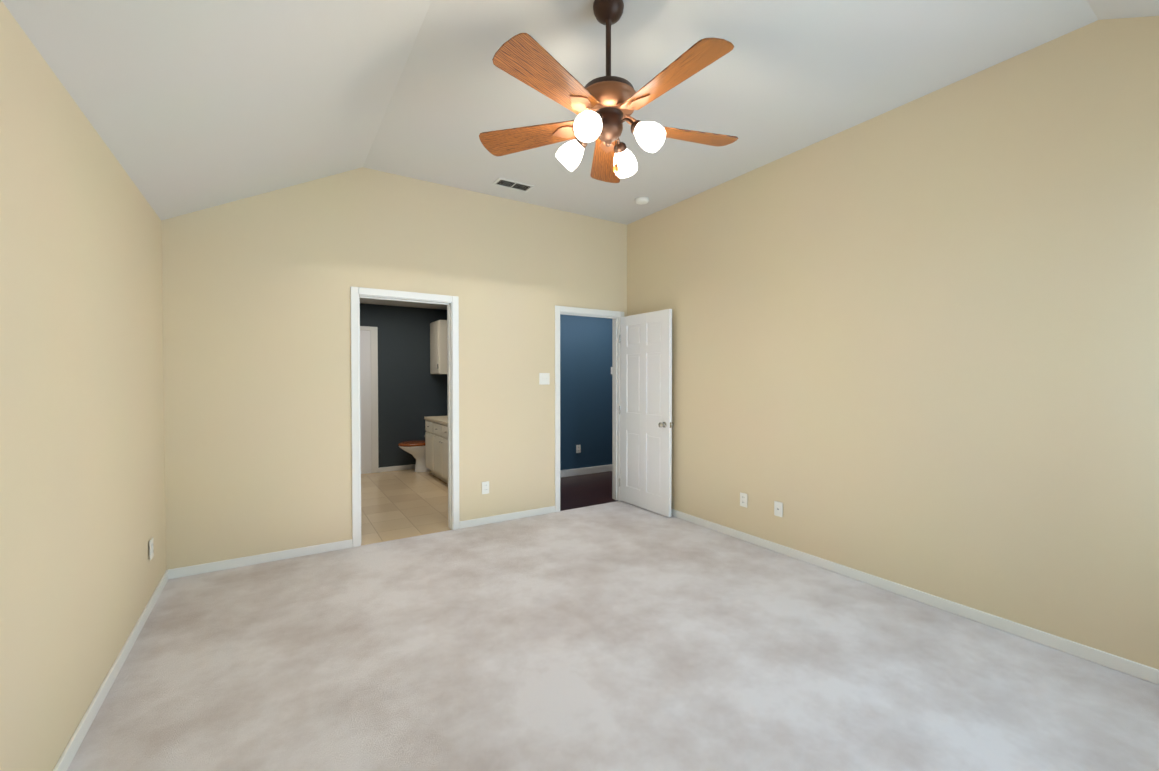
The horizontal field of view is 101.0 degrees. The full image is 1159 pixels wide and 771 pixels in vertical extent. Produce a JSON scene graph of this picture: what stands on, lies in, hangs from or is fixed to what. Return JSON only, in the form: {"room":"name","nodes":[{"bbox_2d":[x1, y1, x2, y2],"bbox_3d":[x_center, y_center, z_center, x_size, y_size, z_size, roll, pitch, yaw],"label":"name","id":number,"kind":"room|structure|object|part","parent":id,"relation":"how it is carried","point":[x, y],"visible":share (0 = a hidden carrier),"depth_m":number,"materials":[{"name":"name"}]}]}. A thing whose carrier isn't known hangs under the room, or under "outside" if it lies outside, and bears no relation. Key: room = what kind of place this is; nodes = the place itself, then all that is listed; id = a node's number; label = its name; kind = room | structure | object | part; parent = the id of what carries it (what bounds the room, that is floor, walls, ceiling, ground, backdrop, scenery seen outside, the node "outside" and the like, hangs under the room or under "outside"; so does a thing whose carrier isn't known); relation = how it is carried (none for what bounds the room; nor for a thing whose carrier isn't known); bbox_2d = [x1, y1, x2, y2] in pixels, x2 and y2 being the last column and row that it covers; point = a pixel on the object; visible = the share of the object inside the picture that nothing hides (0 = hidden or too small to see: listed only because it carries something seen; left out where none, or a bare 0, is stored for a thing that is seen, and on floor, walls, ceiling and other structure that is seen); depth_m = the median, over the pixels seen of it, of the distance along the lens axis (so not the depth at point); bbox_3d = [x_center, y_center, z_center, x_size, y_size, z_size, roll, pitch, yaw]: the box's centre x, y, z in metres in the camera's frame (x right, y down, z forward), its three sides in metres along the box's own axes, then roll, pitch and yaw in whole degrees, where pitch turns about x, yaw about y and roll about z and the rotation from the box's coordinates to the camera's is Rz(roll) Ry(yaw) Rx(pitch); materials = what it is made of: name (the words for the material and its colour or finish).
{"room":"empty bedroom","nodes":[
{"label":"empty bedroom","id":0,"kind":"room"},
{"bbox_2d":[0,0,165,770],"bbox_3d":[-1.554,0.018,1.122,0.120,2.720,5.050,-1,1,-32],"label":"wall","id":1,"kind":"structure","parent":0,"point":[82,488],"depth_m":1.76,"materials":[{"name":"beige paint"}]},
{"bbox_2d":[53,570,167,770],"bbox_3d":[-1.526,1.342,1.224,0.013,0.068,4.917,-1,1,-32],"label":"baseboard","id":2,"kind":"structure","parent":1,"relation":"attached to","point":[73,746],"depth_m":2.08,"materials":[{"name":"white paint"}]},
{"bbox_2d":[149,538,153,559],"bbox_3d":[-2.578,0.984,2.879,0.010,0.116,0.072,-1,1,-32],"label":"outlet","id":3,"kind":"object","parent":1,"relation":"attached to","point":[151,549],"visible":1,"depth_m":2.86,"materials":[{"name":"white plastic"}]},
{"bbox_2d":[161,167,626,569],"bbox_3d":[-1.192,-0.366,4.411,4.270,3.380,0.120,-1,1,-32],"label":"wall","id":4,"kind":"structure","parent":0,"point":[256,306],"depth_m":3.81,"materials":[{"name":"beige paint"}]},
{"bbox_2d":[168,539,351,578],"bbox_3d":[-2.362,1.303,3.614,1.171,0.068,0.013,-1,1,-32],"label":"baseboard","id":5,"kind":"structure","parent":4,"relation":"attached to","point":[241,562],"depth_m":3.57,"materials":[{"name":"white paint"}]},
{"bbox_2d":[350,286,459,546],"bbox_3d":[-1.521,0.257,4.203,0.899,2.140,0.138,-1,1,-32],"label":"door frame","id":6,"kind":"structure","parent":4,"relation":"attached to","point":[355,292],"depth_m":4.18,"materials":[{"name":"white paint"}]},
{"bbox_2d":[482,481,488,493],"bbox_3d":[-0.892,0.972,4.539,0.072,0.116,0.010,-1,1,-32],"label":"outlet","id":7,"kind":"object","parent":4,"relation":"attached to","point":[485,487],"visible":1,"depth_m":4.54,"materials":[{"name":"white plastic"}]},
{"bbox_2d":[459,506,554,528],"bbox_3d":[-0.682,1.285,4.684,1.015,0.068,0.013,-1,1,-32],"label":"baseboard","id":8,"kind":"structure","parent":4,"relation":"attached to","point":[502,517],"depth_m":4.65,"materials":[{"name":"white paint"}]},
{"bbox_2d":[539,373,549,384],"bbox_3d":[-0.354,-0.069,4.860,0.118,0.118,0.016,-1,1,-32],"label":"light switch","id":9,"kind":"object","parent":4,"relation":"attached to","point":[544,378],"visible":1,"depth_m":4.86,"materials":[{"name":"white plastic"}]},
{"bbox_2d":[555,305,623,511],"bbox_3d":[0.090,0.240,5.237,0.899,2.140,0.152,-1,1,-32],"label":"door frame","id":10,"kind":"structure","parent":4,"relation":"attached to","point":[558,309],"depth_m":5.37,"materials":[{"name":"white paint"}]},
{"bbox_2d":[619,309,672,516],"bbox_3d":[0.685,0.270,5.059,0.173,2.062,0.804,-1,1,-32],"label":"bedroom door","id":11,"kind":"structure","parent":10,"relation":"attached to","point":[646,425],"depth_m":5.00,"materials":[{"name":"white paint"}]},
{"bbox_2d":[360,298,446,309],"bbox_3d":[-2.232,-1.218,5.714,2.590,0.100,3.220,-1,1,-32],"label":"ceiling","id":12,"kind":"structure","parent":0,"point":[400,303],"depth_m":6.92,"materials":[{"name":"white paint"}]},
{"bbox_2d":[360,303,447,467],"bbox_3d":[-3.065,-0.004,7.042,2.590,2.570,0.120,-1,1,-32],"label":"wall","id":13,"kind":"structure","parent":0,"point":[412,392],"depth_m":7.23,"materials":[{"name":"paint"}]},
{"bbox_2d":[360,326,378,473],"bbox_3d":[-3.345,0.215,6.787,0.900,2.140,0.016,-1,1,-32],"label":"door","id":14,"kind":"structure","parent":13,"relation":"attached to","point":[365,375],"depth_m":6.96,"materials":[{"name":"white paint"}]},
{"bbox_2d":[379,464,414,471],"bbox_3d":[-2.502,1.242,7.342,1.100,0.068,0.013,-1,1,-32],"label":"baseboard","id":15,"kind":"structure","parent":13,"relation":"attached to","point":[394,468],"depth_m":7.18,"materials":[{"name":"white paint"}]},
{"bbox_2d":[361,469,451,545],"bbox_3d":[-2.251,1.343,5.673,2.470,0.080,3.340,-1,1,-32],"label":"floor","id":16,"kind":"structure","parent":0,"point":[400,504],"depth_m":5.22,"materials":[{"name":"beige tile"}]},
{"bbox_2d":[398,419,431,471],"bbox_3d":[-2.349,0.891,7.145,0.686,0.775,0.480,-1,1,-32],"label":"toilet","id":17,"kind":"object","parent":16,"relation":"on","point":[416,449],"visible":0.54,"depth_m":7.02,"materials":[{"name":"white ceramic"}]},
{"bbox_2d":[424,420,447,483],"bbox_3d":[-1.444,0.896,6.150,0.584,0.800,2.049,-1,1,-32],"label":"bathroom vanity","id":18,"kind":"object","parent":16,"relation":"on","point":[436,443],"depth_m":6.37,"materials":[{"name":"beige paint"}]},
{"bbox_2d":[424,416,447,423],"bbox_3d":[-1.438,0.478,6.150,0.566,0.035,2.074,-1,1,-32],"label":"countertop","id":19,"kind":"structure","parent":18,"relation":"on","point":[443,419],"depth_m":6.56,"materials":[{"name":"beige stone"}]},
{"bbox_2d":[2,0,1158,224],"bbox_3d":[0.158,-1.491,2.230,4.076,0.760,4.977,-1,1,-32],"label":"ceiling","id":20,"kind":"structure","parent":0,"point":[186,106],"depth_m":2.53,"materials":[{"name":"white paint"}]},
{"bbox_2d":[492,177,534,192],"bbox_3d":[-0.593,-1.800,4.294,0.340,0.008,0.170,-1,1,-32],"label":"ceiling vent","id":21,"kind":"object","parent":20,"relation":"in","point":[512,184],"visible":0.98,"depth_m":4.29,"materials":[{"name":"silver metal"}]},
{"bbox_2d":[479,0,737,182],"bbox_3d":[0.162,-1.381,2.194,1.283,0.776,1.243,-1,1,-32],"label":"ceiling fan","id":22,"kind":"object","parent":20,"relation":"hanging from","point":[603,108],"visible":1,"depth_m":2.12,"materials":[{"name":"brown wood"}]},
{"label":"blade","id":23,"kind":"part","parent":22,"relation":"part of","materials":[{"name":"brown wood"}]},
{"bbox_3d":[-0.112,-1.220,1.911,0.180,0.006,0.525,-14,-8,37],"label":"blade","id":24,"kind":"part","parent":22,"relation":"part of","materials":[{"name":"brown wood"}]},
{"bbox_3d":[-0.050,-1.119,2.323,0.124,0.142,0.143,-1,1,-32],"label":"lamp shade","id":25,"kind":"part","parent":22,"relation":"part of","materials":[{"name":"white glass"}]},
{"bbox_3d":[0.028,-1.183,2.280,0.083,0.088,0.111,-1,1,-32],"label":"arm","id":26,"kind":"part","parent":22,"relation":"part of"},
{"bbox_3d":[0.043,-1.115,2.047,0.143,0.142,0.124,-1,1,-32],"label":"lamp shade","id":27,"kind":"part","parent":22,"relation":"part of","materials":[{"name":"white glass"}]},
{"bbox_3d":[0.147,-1.232,2.632,0.180,0.006,0.525,12,1,1],"label":"blade","id":28,"kind":"part","parent":22,"relation":"part of","materials":[{"name":"brown wood"}]},
{"bbox_3d":[0.171,-1.067,2.232,0.024,0.147,0.024,-1,1,-32],"label":"pull chain","id":29,"kind":"part","parent":22,"relation":"part of","materials":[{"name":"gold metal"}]},
{"bbox_3d":[0.184,-1.184,2.337,0.111,0.088,0.083,-1,1,-32],"label":"arm","id":30,"kind":"part","parent":22,"relation":"part of"},
{"bbox_3d":[0.226,-1.121,2.416,0.143,0.142,0.124,-1,1,-32],"label":"lamp shade","id":31,"kind":"part","parent":22,"relation":"part of","materials":[{"name":"white glass"}]},
{"bbox_3d":[0.241,-1.182,2.181,0.083,0.088,0.111,-1,1,-32],"label":"arm","id":32,"kind":"part","parent":22,"relation":"part of"},
{"bbox_3d":[0.319,-1.116,2.140,0.124,0.142,0.143,-1,1,-32],"label":"lamp shade","id":33,"kind":"part","parent":22,"relation":"part of","materials":[{"name":"white glass"}]},
{"bbox_3d":[0.361,-1.220,1.897,0.180,0.006,0.525,-15,9,-33],"label":"blade","id":34,"kind":"part","parent":22,"relation":"part of","materials":[{"name":"brown wood"}]},
{"label":"blade","id":35,"kind":"part","parent":22,"relation":"part of","materials":[{"name":"brown wood"}]},
{"bbox_2d":[635,197,648,204],"bbox_3d":[0.607,-1.792,4.644,0.132,0.035,0.132,-1,1,-32],"label":"smoke detector","id":36,"kind":"object","parent":20,"relation":"attached to","point":[641,200],"visible":0.98,"depth_m":4.61,"materials":[{"name":"white plastic"}]},
{"bbox_2d":[560,314,612,469],"bbox_3d":[0.243,-0.005,7.050,3.000,2.570,0.120,-1,1,-32],"label":"wall","id":37,"kind":"structure","parent":0,"point":[585,384],"depth_m":6.88,"materials":[{"name":"blue paint"}]},
{"bbox_2d":[576,445,580,452],"bbox_3d":[-0.015,0.904,6.815,0.072,0.116,0.010,-1,1,-32],"label":"outlet","id":38,"kind":"object","parent":37,"relation":"attached to","point":[578,448],"visible":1,"depth_m":6.81,"materials":[{"name":"white plastic"}]},
{"bbox_2d":[560,464,611,477],"bbox_3d":[0.229,1.232,6.982,2.880,0.100,0.013,-1,1,-32],"label":"baseboard","id":39,"kind":"structure","parent":37,"relation":"attached to","point":[584,471],"depth_m":6.88,"materials":[{"name":"white paint"}]},
{"bbox_2d":[560,471,617,510],"bbox_3d":[0.582,1.331,6.428,3.120,0.080,1.570,-1,1,-32],"label":"floor","id":40,"kind":"structure","parent":0,"point":[580,491],"depth_m":5.91,"materials":[{"name":"brown wood"}]},
{"bbox_2d":[67,501,1158,770],"bbox_3d":[0.197,1.399,2.259,4.270,0.080,5.050,-1,1,-32],"label":"floor carpet","id":41,"kind":"object","parent":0,"point":[619,635],"visible":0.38,"depth_m":2.27,"materials":[{"name":"grey carpet"}]},
{"bbox_2d":[627,16,1158,669],"bbox_3d":[1.947,-0.349,3.345,0.120,3.380,5.050,-1,1,-32],"label":"wall","id":42,"kind":"structure","parent":0,"point":[915,344],"depth_m":2.81,"materials":[{"name":"beige paint"}]},
{"bbox_2d":[740,492,746,507],"bbox_3d":[1.403,0.979,4.087,0.010,0.116,0.072,-1,1,-32],"label":"outlet","id":43,"kind":"object","parent":42,"relation":"attached to","point":[743,499],"visible":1,"depth_m":4.08,"materials":[{"name":"white plastic"}]},
{"bbox_2d":[774,501,782,516],"bbox_3d":[1.583,0.984,3.804,0.010,0.116,0.072,-1,1,-32],"label":"outlet","id":44,"kind":"object","parent":42,"relation":"attached to","point":[778,508],"visible":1,"depth_m":3.80,"materials":[{"name":"white plastic"}]},
{"bbox_2d":[671,509,1158,684],"bbox_3d":[1.862,1.307,3.382,0.013,0.068,4.917,-1,1,-32],"label":"baseboard","id":45,"kind":"structure","parent":42,"relation":"attached to","point":[1124,665],"depth_m":2.79,"materials":[{"name":"white paint"}]},
{"bbox_3d":[-1.158,0.007,6.347,0.120,2.570,3.100,-1,1,-32],"label":"wall","id":46,"kind":"structure","parent":0,"visible":0},
{"bbox_2d":[430,320,446,373],"bbox_3d":[-2.061,-0.574,7.314,0.347,0.800,0.477,-1,1,-32],"label":"upper cabinet","id":47,"kind":"object","parent":46,"relation":"attached to","point":[438,346],"visible":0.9,"depth_m":7.08,"materials":[{"name":"beige paint"}]}
]}

